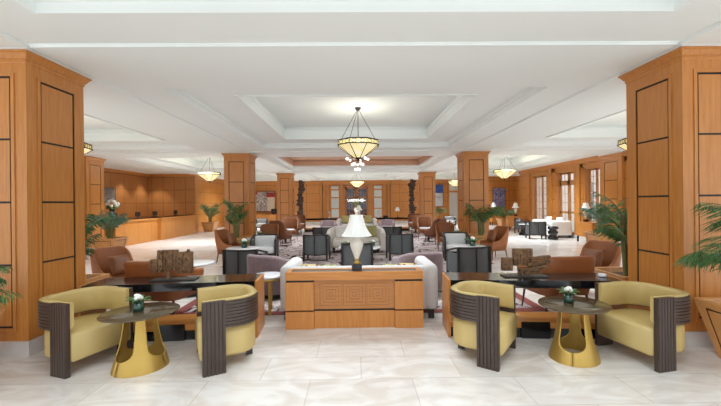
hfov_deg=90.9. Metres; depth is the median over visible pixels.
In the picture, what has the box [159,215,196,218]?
countertop
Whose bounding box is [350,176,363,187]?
pendant lamp
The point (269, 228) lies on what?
chair
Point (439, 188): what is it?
painting
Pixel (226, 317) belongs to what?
barrel chair
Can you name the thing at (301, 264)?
cushion
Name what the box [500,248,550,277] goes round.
sculpture
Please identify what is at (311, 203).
wall
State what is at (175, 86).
ceiling
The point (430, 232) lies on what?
chair
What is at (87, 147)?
pendant lamp
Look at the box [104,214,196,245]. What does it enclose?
reception desk
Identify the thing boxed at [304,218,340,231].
console table
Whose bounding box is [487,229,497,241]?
cushion
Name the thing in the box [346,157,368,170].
globe chandelier
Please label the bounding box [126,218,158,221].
countertop
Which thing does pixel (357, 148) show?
pendant lamp
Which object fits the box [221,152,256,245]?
column
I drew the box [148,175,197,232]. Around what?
wall
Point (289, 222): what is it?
chair
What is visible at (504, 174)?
pendant lamp
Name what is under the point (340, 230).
cushion
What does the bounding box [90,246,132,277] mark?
chair
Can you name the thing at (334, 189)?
window
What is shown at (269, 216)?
sideboard
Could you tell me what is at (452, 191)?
window
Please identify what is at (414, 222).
chair
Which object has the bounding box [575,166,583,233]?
wall pier
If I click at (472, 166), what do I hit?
column
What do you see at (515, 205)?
table lamp
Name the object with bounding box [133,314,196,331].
shelf
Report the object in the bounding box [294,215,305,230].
chair
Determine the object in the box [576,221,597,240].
sideboard
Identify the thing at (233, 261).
armchair
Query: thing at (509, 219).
sideboard
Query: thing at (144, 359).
side table
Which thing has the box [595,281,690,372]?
barrel chair
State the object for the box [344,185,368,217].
door
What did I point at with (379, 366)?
floor
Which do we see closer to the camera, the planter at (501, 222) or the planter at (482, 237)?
the planter at (482, 237)
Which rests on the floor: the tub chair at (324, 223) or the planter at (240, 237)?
the planter at (240, 237)
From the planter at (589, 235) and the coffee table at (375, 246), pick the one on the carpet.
the coffee table at (375, 246)
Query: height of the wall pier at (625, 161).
3.300 m
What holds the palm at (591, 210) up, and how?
on the planter at (589, 235)
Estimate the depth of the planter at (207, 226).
20.41 m
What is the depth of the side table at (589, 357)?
3.53 m
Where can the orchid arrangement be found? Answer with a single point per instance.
(349, 200)
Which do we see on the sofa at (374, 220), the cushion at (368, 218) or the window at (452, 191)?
the cushion at (368, 218)
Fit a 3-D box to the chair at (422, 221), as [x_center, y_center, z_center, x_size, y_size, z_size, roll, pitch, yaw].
[2.779,1.060,15.325,0.684,0.972,0.677,-1,0,7]
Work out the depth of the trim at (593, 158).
15.56 m
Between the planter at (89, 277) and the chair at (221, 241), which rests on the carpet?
the chair at (221, 241)
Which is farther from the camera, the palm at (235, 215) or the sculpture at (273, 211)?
the sculpture at (273, 211)
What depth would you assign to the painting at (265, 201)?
26.93 m
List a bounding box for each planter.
[0,309,4,320]
[85,273,109,283]
[91,236,128,248]
[201,221,218,231]
[237,236,251,245]
[468,233,491,251]
[496,218,510,228]
[583,231,614,241]
[594,267,627,307]
[693,297,720,357]
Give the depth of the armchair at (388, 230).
12.49 m
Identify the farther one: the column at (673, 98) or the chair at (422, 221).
the chair at (422, 221)
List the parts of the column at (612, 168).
panel moulding, crown, panel, panel, panel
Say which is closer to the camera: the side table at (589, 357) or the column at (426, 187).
the side table at (589, 357)
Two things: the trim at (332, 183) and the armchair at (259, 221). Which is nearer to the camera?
the armchair at (259, 221)
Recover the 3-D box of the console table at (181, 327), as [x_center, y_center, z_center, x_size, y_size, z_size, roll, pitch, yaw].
[-2.245,1.279,4.374,2.000,0.675,0.460,-1,0,-5]
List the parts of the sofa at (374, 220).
arm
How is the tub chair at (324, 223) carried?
on the carpet
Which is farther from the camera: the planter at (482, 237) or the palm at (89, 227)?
the planter at (482, 237)
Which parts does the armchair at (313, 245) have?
leg, panel, rail, leg, leg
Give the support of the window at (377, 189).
in the wall at (372, 184)
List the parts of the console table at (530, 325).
panel, panel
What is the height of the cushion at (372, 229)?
0.376 m
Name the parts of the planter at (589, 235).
panel frame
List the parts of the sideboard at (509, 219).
door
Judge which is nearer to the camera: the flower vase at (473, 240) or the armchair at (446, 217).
the flower vase at (473, 240)
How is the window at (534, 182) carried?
in the wall at (523, 182)
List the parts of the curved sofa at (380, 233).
seat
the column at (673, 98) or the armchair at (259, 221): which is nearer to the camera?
the column at (673, 98)
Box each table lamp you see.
[342,212,371,270]
[512,202,518,215]
[582,202,589,221]
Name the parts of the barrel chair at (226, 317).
arm panel, arm panel, seat, backrest, leg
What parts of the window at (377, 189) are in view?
pane, pane, pane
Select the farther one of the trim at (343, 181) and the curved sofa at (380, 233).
the trim at (343, 181)
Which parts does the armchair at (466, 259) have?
panel, leg, rail, panel, leg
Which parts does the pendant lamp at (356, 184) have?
bowl glass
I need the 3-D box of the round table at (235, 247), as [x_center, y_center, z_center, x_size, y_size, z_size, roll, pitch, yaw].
[-2.779,1.331,8.388,0.744,0.554,0.744,-1,0,-1]
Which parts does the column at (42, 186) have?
panel, panel, panel, panel, crown, panel, panel, panel, panel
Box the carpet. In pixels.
[170,232,548,314]
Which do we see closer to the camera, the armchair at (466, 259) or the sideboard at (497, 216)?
the armchair at (466, 259)
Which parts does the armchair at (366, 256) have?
leg, leg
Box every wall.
[104,172,148,218]
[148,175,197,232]
[197,175,223,230]
[256,184,322,221]
[322,184,390,217]
[390,182,447,220]
[489,176,515,224]
[515,176,519,215]
[520,157,626,221]
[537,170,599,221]
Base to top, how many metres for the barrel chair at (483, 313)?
0.694 m
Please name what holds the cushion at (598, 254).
on the chair at (612, 255)
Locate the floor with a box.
[0,222,720,405]
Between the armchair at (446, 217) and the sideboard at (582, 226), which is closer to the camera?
the sideboard at (582, 226)
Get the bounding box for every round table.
[187,259,214,296]
[226,246,258,249]
[281,228,294,243]
[419,227,433,241]
[454,244,484,246]
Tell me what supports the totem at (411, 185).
on the floor
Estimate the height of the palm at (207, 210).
1.182 m
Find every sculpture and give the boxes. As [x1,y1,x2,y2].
[149,249,199,281]
[271,209,276,213]
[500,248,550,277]
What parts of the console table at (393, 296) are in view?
frame, panel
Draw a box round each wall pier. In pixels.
[547,171,555,219]
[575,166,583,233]
[624,156,627,241]
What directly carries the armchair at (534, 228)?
on the floor
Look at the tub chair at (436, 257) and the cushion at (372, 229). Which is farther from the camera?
the cushion at (372, 229)
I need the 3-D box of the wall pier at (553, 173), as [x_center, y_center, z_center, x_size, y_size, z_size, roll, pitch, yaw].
[9.233,-0.161,16.915,0.320,3.300,0.700,-1,0,-1]
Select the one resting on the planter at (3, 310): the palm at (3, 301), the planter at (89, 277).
the palm at (3, 301)
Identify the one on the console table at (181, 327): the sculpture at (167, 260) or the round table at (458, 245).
the sculpture at (167, 260)
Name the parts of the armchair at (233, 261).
leg, panel, rail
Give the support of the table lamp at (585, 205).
on the sideboard at (582, 226)
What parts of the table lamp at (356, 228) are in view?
lamp shade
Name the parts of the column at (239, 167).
panel, panel, panel, panel, crown, panel moulding, panel, panel, panel, panel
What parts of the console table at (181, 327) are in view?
panel, panel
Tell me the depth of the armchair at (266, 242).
9.79 m
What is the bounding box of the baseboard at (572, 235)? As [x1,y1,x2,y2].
[268,221,627,243]
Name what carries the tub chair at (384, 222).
on the carpet
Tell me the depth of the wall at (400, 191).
27.25 m
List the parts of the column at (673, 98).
panel, panel, panel, panel, crown, panel, panel, panel, panel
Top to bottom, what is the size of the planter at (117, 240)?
0.570 m
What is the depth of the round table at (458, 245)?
8.34 m
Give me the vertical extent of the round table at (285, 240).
0.554 m
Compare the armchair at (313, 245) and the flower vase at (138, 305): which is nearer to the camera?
the flower vase at (138, 305)
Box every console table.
[78,273,264,341]
[285,267,423,329]
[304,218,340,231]
[374,217,409,230]
[442,272,626,338]
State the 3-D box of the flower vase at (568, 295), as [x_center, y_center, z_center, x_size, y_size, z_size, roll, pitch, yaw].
[2.135,0.936,3.647,0.218,0.169,0.265,-1,0,45]
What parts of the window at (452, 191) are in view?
pane, pane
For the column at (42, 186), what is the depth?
3.88 m
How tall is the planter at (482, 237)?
0.570 m
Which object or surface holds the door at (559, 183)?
in the wall at (523, 182)
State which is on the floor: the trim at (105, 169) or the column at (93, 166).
the column at (93, 166)
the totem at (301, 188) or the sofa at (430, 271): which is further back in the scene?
the totem at (301, 188)
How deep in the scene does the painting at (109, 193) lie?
16.57 m
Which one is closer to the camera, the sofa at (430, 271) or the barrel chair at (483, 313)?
the barrel chair at (483, 313)
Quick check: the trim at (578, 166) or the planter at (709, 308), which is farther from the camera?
the trim at (578, 166)
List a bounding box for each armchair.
[222,249,267,274]
[250,234,278,256]
[256,218,267,230]
[303,234,330,261]
[312,227,331,234]
[341,243,372,265]
[382,226,401,237]
[386,233,413,260]
[442,232,469,260]
[443,216,455,228]
[446,246,491,272]
[514,218,529,232]
[525,222,546,238]
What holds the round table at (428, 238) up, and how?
on the carpet
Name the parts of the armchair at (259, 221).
backrest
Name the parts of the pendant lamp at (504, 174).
bowl glass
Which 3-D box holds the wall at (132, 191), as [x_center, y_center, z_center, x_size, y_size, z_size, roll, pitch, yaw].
[-11.867,0.056,11.955,0.300,3.300,16.200,-1,0,-1]
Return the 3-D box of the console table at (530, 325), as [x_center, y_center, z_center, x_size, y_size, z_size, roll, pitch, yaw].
[2.050,1.236,4.347,2.000,0.675,0.460,-1,0,4]
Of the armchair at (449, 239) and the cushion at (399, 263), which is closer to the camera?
the cushion at (399, 263)
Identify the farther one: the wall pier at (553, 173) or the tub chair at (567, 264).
the wall pier at (553, 173)
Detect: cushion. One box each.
[108,254,129,275]
[226,232,237,244]
[301,264,317,265]
[335,226,346,237]
[342,215,348,222]
[365,215,371,222]
[365,225,376,236]
[399,263,415,264]
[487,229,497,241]
[545,216,551,224]
[583,248,604,266]
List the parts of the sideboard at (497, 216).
door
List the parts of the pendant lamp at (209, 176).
rim glass, bowl glass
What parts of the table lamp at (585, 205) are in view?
lamp shade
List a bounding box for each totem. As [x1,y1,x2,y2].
[296,180,304,228]
[408,179,416,226]
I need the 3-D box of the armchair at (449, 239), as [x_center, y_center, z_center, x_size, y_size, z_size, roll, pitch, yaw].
[2.623,1.187,9.782,0.680,0.730,0.635,-1,0,7]
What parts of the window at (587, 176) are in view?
sash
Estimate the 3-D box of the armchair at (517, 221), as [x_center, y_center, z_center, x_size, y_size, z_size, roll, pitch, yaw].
[8.076,1.134,17.850,0.635,0.730,0.680,-1,0,39]
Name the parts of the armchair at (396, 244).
panel, leg, panel, leg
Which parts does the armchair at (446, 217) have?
backrest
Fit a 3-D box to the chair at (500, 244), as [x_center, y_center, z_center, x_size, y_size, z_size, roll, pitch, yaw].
[3.736,1.095,9.857,0.623,0.894,0.630,-1,0,-16]
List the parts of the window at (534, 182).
sash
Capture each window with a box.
[330,185,340,222]
[373,185,382,222]
[447,183,457,220]
[531,173,546,221]
[583,165,600,221]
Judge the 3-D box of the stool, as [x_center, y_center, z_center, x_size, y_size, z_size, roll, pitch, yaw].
[7.915,1.230,14.600,0.400,0.547,0.400,-1,0,-1]
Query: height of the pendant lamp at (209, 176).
1.225 m
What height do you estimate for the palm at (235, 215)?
1.265 m
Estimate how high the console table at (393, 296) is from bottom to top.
0.720 m
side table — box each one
[97,302,179,377]
[256,272,279,315]
[519,224,528,235]
[538,295,611,367]
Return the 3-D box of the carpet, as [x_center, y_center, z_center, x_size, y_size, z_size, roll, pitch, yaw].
[-0.099,1.584,11.851,6.960,0.006,13.500,-1,0,-1]
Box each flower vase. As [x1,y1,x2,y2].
[105,200,119,219]
[125,294,151,311]
[237,238,250,247]
[465,237,480,245]
[556,286,580,302]
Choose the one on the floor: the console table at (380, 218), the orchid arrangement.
the console table at (380, 218)
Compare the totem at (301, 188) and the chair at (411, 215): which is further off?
the totem at (301, 188)
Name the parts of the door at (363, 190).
pane, pane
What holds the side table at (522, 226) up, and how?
on the floor
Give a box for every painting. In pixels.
[104,187,115,202]
[256,192,274,210]
[435,185,442,205]
[492,188,505,206]
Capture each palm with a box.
[0,266,22,310]
[85,213,111,258]
[87,210,131,238]
[199,203,221,221]
[223,199,247,237]
[436,207,447,216]
[463,203,504,234]
[496,208,518,218]
[578,201,622,232]
[593,191,627,275]
[674,203,720,274]
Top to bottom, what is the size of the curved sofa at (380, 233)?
0.800 m
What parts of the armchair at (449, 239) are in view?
leg, seat, backrest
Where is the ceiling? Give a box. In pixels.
[0,0,720,180]
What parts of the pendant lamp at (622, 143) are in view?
bowl glass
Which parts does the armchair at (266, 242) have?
seat, backrest, leg, panel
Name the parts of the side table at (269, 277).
leg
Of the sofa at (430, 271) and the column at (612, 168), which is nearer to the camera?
the sofa at (430, 271)
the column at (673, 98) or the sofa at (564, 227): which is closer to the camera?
the column at (673, 98)
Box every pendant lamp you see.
[84,142,92,154]
[198,158,220,182]
[337,107,378,160]
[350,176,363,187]
[448,174,456,186]
[493,155,515,179]
[617,138,626,150]
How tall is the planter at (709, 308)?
0.570 m
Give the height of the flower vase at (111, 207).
0.765 m
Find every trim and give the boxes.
[104,168,194,176]
[256,179,456,183]
[320,183,392,220]
[323,184,389,218]
[518,151,626,173]
[526,164,580,234]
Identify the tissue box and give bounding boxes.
[598,273,606,276]
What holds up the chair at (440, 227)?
on the carpet
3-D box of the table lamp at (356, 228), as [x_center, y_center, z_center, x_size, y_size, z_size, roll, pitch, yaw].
[-0.051,0.492,4.640,0.400,0.760,0.400,-1,0,-1]
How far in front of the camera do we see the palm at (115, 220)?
11.19 m
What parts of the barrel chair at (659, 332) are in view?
arm panel, seat, backrest, arm panel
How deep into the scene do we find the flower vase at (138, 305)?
3.48 m
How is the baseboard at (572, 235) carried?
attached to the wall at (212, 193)
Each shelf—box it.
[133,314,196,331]
[451,311,594,328]
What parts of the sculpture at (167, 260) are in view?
stem, plate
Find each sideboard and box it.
[256,214,276,221]
[490,215,501,224]
[506,216,526,230]
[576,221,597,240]
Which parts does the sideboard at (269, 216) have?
door, door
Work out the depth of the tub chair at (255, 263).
5.81 m
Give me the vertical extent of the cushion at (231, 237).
0.320 m
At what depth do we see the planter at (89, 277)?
5.27 m
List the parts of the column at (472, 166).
panel, panel, panel, panel, crown, panel, panel, panel, panel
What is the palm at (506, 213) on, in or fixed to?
on the planter at (501, 222)
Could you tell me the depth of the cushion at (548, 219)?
16.25 m
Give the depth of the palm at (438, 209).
21.08 m
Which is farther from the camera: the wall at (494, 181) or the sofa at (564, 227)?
the wall at (494, 181)
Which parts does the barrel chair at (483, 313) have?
backrest, seat, arm panel, arm panel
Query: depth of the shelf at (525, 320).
4.21 m
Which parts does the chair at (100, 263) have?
seat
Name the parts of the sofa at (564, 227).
arm, arm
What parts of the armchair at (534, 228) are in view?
panel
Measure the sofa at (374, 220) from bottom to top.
0.740 m
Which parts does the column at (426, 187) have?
crown, panel, panel, panel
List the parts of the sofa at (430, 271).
arm, backrest, arm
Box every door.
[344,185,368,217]
[555,169,574,233]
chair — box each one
[38,286,133,378]
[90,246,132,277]
[124,260,203,314]
[195,284,257,377]
[214,229,240,263]
[247,254,290,298]
[260,224,278,233]
[269,220,291,244]
[283,217,298,240]
[286,216,301,234]
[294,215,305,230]
[320,220,336,226]
[378,219,394,227]
[392,251,442,289]
[408,213,419,231]
[411,215,425,232]
[417,216,432,238]
[424,218,446,244]
[435,222,453,250]
[449,280,516,371]
[480,226,508,259]
[517,255,595,311]
[580,240,621,266]
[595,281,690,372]
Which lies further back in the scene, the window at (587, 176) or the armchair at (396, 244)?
the window at (587, 176)
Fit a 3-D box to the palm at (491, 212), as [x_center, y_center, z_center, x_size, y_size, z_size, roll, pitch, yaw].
[3.881,0.519,10.944,1.252,1.054,0.948,-1,0,-1]
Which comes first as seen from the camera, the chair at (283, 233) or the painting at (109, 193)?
the chair at (283, 233)
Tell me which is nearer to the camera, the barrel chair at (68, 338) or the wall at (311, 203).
the barrel chair at (68, 338)
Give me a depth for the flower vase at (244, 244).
8.31 m
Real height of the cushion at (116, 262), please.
0.320 m
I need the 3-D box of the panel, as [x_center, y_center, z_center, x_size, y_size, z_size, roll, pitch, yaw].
[-9.502,1.213,14.585,0.770,0.930,2.800,-1,0,-1]
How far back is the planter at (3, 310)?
3.52 m
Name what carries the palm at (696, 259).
on the planter at (709, 308)
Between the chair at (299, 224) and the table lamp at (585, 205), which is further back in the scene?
the chair at (299, 224)
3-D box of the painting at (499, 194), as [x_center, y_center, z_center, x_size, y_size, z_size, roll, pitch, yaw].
[9.480,-0.382,24.281,0.890,1.340,0.035,-1,0,-1]
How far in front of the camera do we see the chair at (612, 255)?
6.08 m
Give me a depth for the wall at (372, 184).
27.45 m
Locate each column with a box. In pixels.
[0,47,91,356]
[84,155,106,250]
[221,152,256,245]
[276,173,295,221]
[417,171,435,220]
[455,150,490,232]
[598,151,624,242]
[618,44,720,346]
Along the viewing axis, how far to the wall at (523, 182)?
19.33 m
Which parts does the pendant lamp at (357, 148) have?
rim glass, bowl glass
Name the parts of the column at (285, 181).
panel, panel, panel, crown, panel moulding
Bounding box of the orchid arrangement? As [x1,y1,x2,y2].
[347,199,364,213]
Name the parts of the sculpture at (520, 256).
plate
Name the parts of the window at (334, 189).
pane, pane, pane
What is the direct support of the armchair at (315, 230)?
on the carpet
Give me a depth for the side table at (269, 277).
5.03 m
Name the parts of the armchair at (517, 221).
panel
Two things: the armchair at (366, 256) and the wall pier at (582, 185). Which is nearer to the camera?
the armchair at (366, 256)
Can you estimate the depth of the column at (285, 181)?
19.37 m
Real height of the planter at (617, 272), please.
0.570 m
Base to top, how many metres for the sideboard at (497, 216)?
0.780 m
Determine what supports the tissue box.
on the console table at (530, 325)
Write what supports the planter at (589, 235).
on the floor
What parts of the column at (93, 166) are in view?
panel, panel moulding, panel, crown, panel, panel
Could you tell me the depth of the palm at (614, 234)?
5.20 m
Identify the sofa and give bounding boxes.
[280,256,437,317]
[326,226,385,252]
[337,218,376,225]
[532,219,571,237]
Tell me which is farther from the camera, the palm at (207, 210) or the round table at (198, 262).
the palm at (207, 210)
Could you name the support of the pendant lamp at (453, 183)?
hanging from the ceiling
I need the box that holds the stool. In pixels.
[547,226,557,239]
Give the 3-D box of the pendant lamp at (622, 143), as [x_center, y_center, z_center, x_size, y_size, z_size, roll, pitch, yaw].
[6.535,-1.630,8.200,0.935,1.225,0.936,-1,0,13]
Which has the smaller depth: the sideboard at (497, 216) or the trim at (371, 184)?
the sideboard at (497, 216)
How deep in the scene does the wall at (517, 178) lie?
23.92 m
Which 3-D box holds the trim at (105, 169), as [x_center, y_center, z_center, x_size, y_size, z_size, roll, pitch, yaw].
[-10.441,-1.534,11.846,2.580,0.150,15.950,-1,0,-1]
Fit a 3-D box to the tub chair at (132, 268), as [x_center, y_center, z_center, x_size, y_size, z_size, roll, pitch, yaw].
[-2.807,1.194,5.065,0.872,0.838,0.726,-1,0,9]
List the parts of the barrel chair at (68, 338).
arm panel, backrest, seat, arm panel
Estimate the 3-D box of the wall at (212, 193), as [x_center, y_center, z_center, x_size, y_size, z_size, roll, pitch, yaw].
[-9.612,0.020,23.733,0.100,3.300,7.300,-1,0,-1]
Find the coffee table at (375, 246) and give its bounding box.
[338,245,380,249]
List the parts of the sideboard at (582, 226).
door, door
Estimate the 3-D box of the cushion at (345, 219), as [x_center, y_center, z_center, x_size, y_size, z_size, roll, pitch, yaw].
[-0.824,0.885,19.380,0.420,0.404,0.200,-1,0,-7]

